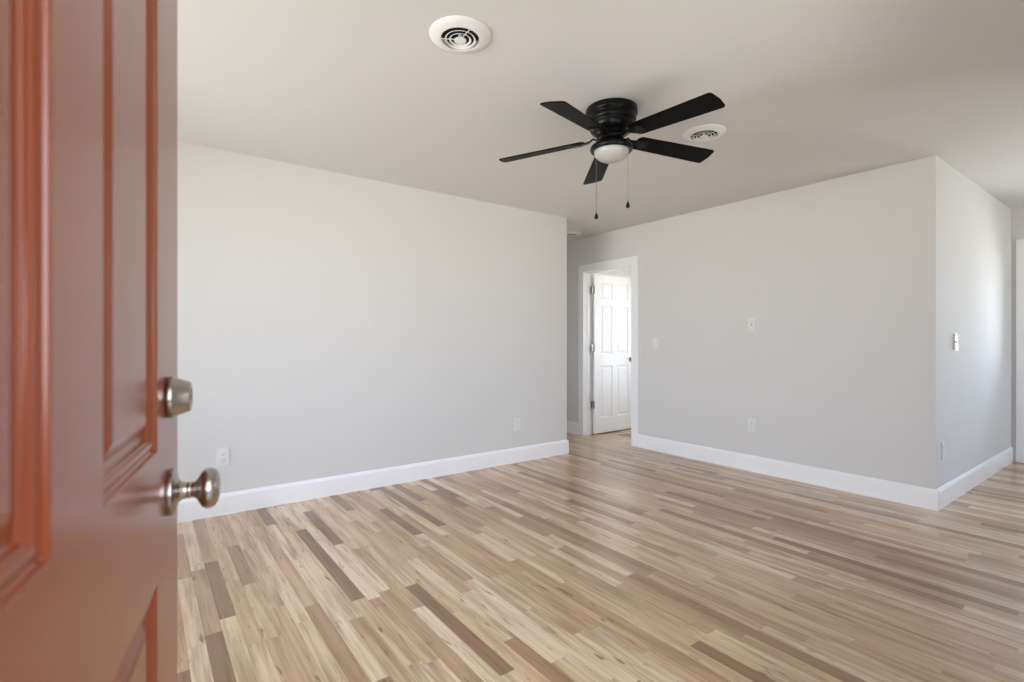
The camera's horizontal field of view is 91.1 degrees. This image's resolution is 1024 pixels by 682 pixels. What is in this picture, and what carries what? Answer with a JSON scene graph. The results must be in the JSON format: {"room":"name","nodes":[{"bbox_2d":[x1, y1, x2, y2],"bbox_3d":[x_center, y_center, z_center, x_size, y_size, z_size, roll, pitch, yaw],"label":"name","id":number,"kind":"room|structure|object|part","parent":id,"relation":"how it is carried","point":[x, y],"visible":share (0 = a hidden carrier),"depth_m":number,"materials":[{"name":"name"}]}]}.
{"room":"empty living room","nodes":[
{"label":"empty living room","id":0,"kind":"room"},
{"bbox_2d":[177,141,566,499],"bbox_3d":[-2.762,-0.062,4.957,5.662,2.440,3.541,0,0,-36],"label":"wall","id":1,"kind":"structure","parent":0,"point":[329,323],"depth_m":3.88,"materials":[{"name":"paint"}]},
{"bbox_2d":[217,448,228,466],"bbox_3d":[-1.934,0.773,3.362,0.072,0.117,0.009,0,0,-36],"label":"wall outlet","id":2,"kind":"object","parent":1,"relation":"attached to","point":[223,453],"visible":1,"depth_m":3.36,"materials":[{"name":"white plastic"}]},
{"bbox_2d":[177,440,568,522],"bbox_3d":[-2.667,1.087,4.942,5.557,0.142,3.436,0,0,-36],"label":"baseboard","id":3,"kind":"structure","parent":1,"relation":"attached to","point":[190,509],"depth_m":3.88,"materials":[{"name":"paint"}]},
{"bbox_2d":[514,418,519,429],"bbox_3d":[0.050,0.791,4.821,0.072,0.117,0.009,0,0,-36],"label":"wall outlet","id":4,"kind":"object","parent":1,"relation":"attached to","point":[516,420],"visible":1,"depth_m":4.82,"materials":[{"name":"white plastic"}]},
{"bbox_2d":[177,428,1023,681],"bbox_3d":[0.229,1.188,3.718,9.074,0.060,9.480,0,0,-36],"label":"floor","id":5,"kind":"structure","parent":0,"point":[607,559],"depth_m":2.41,"materials":[{"name":"laminate"}]},
{"bbox_2d":[177,0,1023,241],"bbox_3d":[0.229,-1.407,3.718,9.074,0.250,9.480,0,0,-36],"label":"ceiling","id":6,"kind":"structure","parent":0,"point":[811,91],"depth_m":2.58,"materials":[{"name":"paint"}]},
{"bbox_2d":[429,15,490,53],"bbox_3d":[-0.217,-1.270,2.101,0.256,0.024,0.256,0,0,-36],"label":"ceiling vent","id":7,"kind":"object","parent":6,"relation":"in","point":[458,34],"visible":1,"depth_m":2.08,"materials":[{"name":"white metal"}]},
{"bbox_2d":[567,231,580,236],"bbox_3d":[0.690,-1.270,5.960,0.256,0.024,0.256,0,0,-36],"label":"ceiling vent","id":8,"kind":"object","parent":6,"relation":"in","point":[569,233],"visible":0.82,"depth_m":5.89,"materials":[{"name":"white metal"}]},
{"bbox_2d":[499,93,724,218],"bbox_3d":[0.550,-0.985,2.826,1.252,0.594,1.200,0,0,0],"label":"ceiling fan","id":9,"kind":"object","parent":6,"relation":"hanging from","point":[609,120],"visible":1,"depth_m":2.68,"materials":[{"name":"black metal"}]},
{"bbox_3d":[0.170,-1.091,2.898,0.500,0.006,0.134,-5,11,18],"label":"blade","id":10,"kind":"part","parent":9,"relation":"part of","materials":[{"name":"black laminate"}]},
{"bbox_3d":[0.317,-1.095,2.453,0.134,0.006,0.500,13,12,34],"label":"blade","id":11,"kind":"part","parent":9,"relation":"part of","materials":[{"name":"black laminate"}]},
{"bbox_3d":[0.548,-1.099,3.176,0.134,0.006,0.500,-13,-4,-1],"label":"blade","id":12,"kind":"part","parent":9,"relation":"part of","materials":[{"name":"black laminate"}]},
{"bbox_3d":[0.468,-0.902,2.831,0.020,0.357,0.004,0,0,32],"label":"pull chain","id":13,"kind":"part","parent":9,"relation":"part of","materials":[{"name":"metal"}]},
{"bbox_3d":[0.550,-1.025,2.777,0.191,0.066,0.191,0,0,-36],"label":"lamp shade","id":14,"kind":"part","parent":9,"relation":"part of","materials":[{"name":"white glass"}]},
{"bbox_3d":[0.929,-1.107,2.902,0.500,0.006,0.134,3,-13,-18],"label":"blade","id":15,"kind":"part","parent":9,"relation":"part of","materials":[{"name":"black laminate"}]},
{"bbox_3d":[0.786,-1.104,2.455,0.134,0.006,0.500,14,-5,-36],"label":"blade","id":16,"kind":"part","parent":9,"relation":"part of","materials":[{"name":"black wood"}]},
{"bbox_2d":[682,124,726,141],"bbox_3d":[1.180,-1.270,3.087,0.256,0.024,0.256,0,0,-36],"label":"ceiling vent","id":17,"kind":"object","parent":6,"relation":"in","point":[707,132],"visible":1,"depth_m":3.06,"materials":[{"name":"white metal"}]},
{"bbox_2d":[592,267,630,277],"bbox_3d":[2.623,-0.062,5.662,1.906,2.440,3.664,0,0,-36],"label":"wall","id":18,"kind":"structure","parent":0,"point":[625,272],"depth_m":6.66,"materials":[{"name":"paint"}]},
{"bbox_2d":[567,160,913,484],"bbox_3d":[1.047,-0.062,6.092,0.125,2.440,6.224,0,0,-36],"label":"wall","id":19,"kind":"structure","parent":0,"point":[824,270],"depth_m":4.28,"materials":[{"name":"paint"}]},
{"bbox_2d":[578,256,637,446],"bbox_3d":[1.158,0.106,5.925,0.143,2.103,0.930,0,0,-36],"label":"trim","id":20,"kind":"structure","parent":19,"relation":"attached to","point":[585,272],"depth_m":6.20,"materials":[{"name":"paint"}]},
{"bbox_2d":[591,274,630,433],"bbox_3d":[1.314,0.151,6.434,0.780,1.990,0.099,0,0,-36],"label":"door","id":21,"kind":"structure","parent":19,"relation":"in","point":[611,295],"depth_m":6.43,"materials":[{"name":"white paint"}]},
{"bbox_2d":[653,338,658,348],"bbox_3d":[1.520,0.020,5.325,0.020,0.117,0.072,0,0,-36],"label":"light switch","id":22,"kind":"object","parent":19,"relation":"attached to","point":[655,340],"visible":1,"depth_m":5.32,"materials":[{"name":"white plastic"}]},
{"bbox_2d":[748,418,755,431],"bbox_3d":[2.143,0.746,4.488,0.009,0.117,0.072,0,0,-36],"label":"wall outlet","id":23,"kind":"object","parent":19,"relation":"attached to","point":[751,422],"visible":1,"depth_m":4.49,"materials":[{"name":"white plastic"}]},
{"bbox_2d":[748,318,755,330],"bbox_3d":[2.141,-0.153,4.487,0.013,0.117,0.072,0,0,-36],"label":"jack plate","id":24,"kind":"object","parent":19,"relation":"attached to","point":[751,321],"visible":1,"depth_m":4.48,"materials":[{"name":"white plastic"}]},
{"bbox_2d":[567,421,937,510],"bbox_3d":[1.066,1.087,5.947,0.015,0.142,6.239,0,0,-36],"label":"baseboard","id":25,"kind":"structure","parent":19,"relation":"attached to","point":[927,498],"depth_m":4.14,"materials":[{"name":"paint"}]},
{"bbox_2d":[914,155,1010,488],"bbox_3d":[3.836,-0.062,4.205,2.384,2.440,0.120,0,0,-36],"label":"wall","id":26,"kind":"structure","parent":0,"point":[962,232],"depth_m":3.80,"materials":[{"name":"paint"}]},
{"bbox_2d":[941,441,944,458],"bbox_3d":[3.040,0.765,3.540,0.072,0.117,0.009,0,0,-36],"label":"wall outlet","id":27,"kind":"object","parent":26,"relation":"attached to","point":[943,442],"visible":1,"depth_m":3.53,"materials":[{"name":"white plastic"}]},
{"bbox_2d":[953,334,957,349],"bbox_3d":[3.272,0.003,3.706,0.074,0.122,0.016,0,0,-36],"label":"wall control","id":28,"kind":"object","parent":26,"relation":"attached to","point":[955,336],"visible":1,"depth_m":3.69,"materials":[{"name":"white plastic"}]},
{"bbox_2d":[936,447,1012,510],"bbox_3d":[3.876,1.087,4.151,2.384,0.142,0.015,0,0,-36],"label":"baseboard","id":29,"kind":"structure","parent":26,"relation":"attached to","point":[952,490],"depth_m":3.96,"materials":[{"name":"paint"}]},
{"bbox_2d":[1011,207,1023,461],"bbox_3d":[5.720,-0.062,3.774,0.140,2.440,3.046,0,0,-36],"label":"wall","id":30,"kind":"structure","parent":0,"point":[1017,215],"depth_m":4.84,"materials":[{"name":"paint"}]},
{"bbox_2d":[1016,239,1023,462],"bbox_3d":[5.196,0.090,4.471,0.158,2.134,0.987,0,0,-36],"label":"trim","id":31,"kind":"structure","parent":30,"relation":"attached to","point":[1019,243],"depth_m":4.80,"materials":[{"name":"paint"}]},
{"bbox_3d":[0.608,-0.062,0.422,5.720,2.440,0.120,0,0,-36],"label":"wall","id":32,"kind":"structure","parent":0,"visible":0},
{"bbox_2d":[0,0,220,681],"bbox_3d":[-0.316,0.135,0.383,0.109,2.030,0.920,0,0,-26],"label":"door","id":33,"kind":"structure","parent":32,"relation":"in","point":[92,396],"depth_m":0.40,"materials":[{"name":"red paint"}]},
{"bbox_3d":[-0.464,0.216,0.736,0.064,0.067,0.067,0,0,-26],"label":"knob","id":34,"kind":"part","parent":33,"relation":"part of","materials":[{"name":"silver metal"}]}
]}

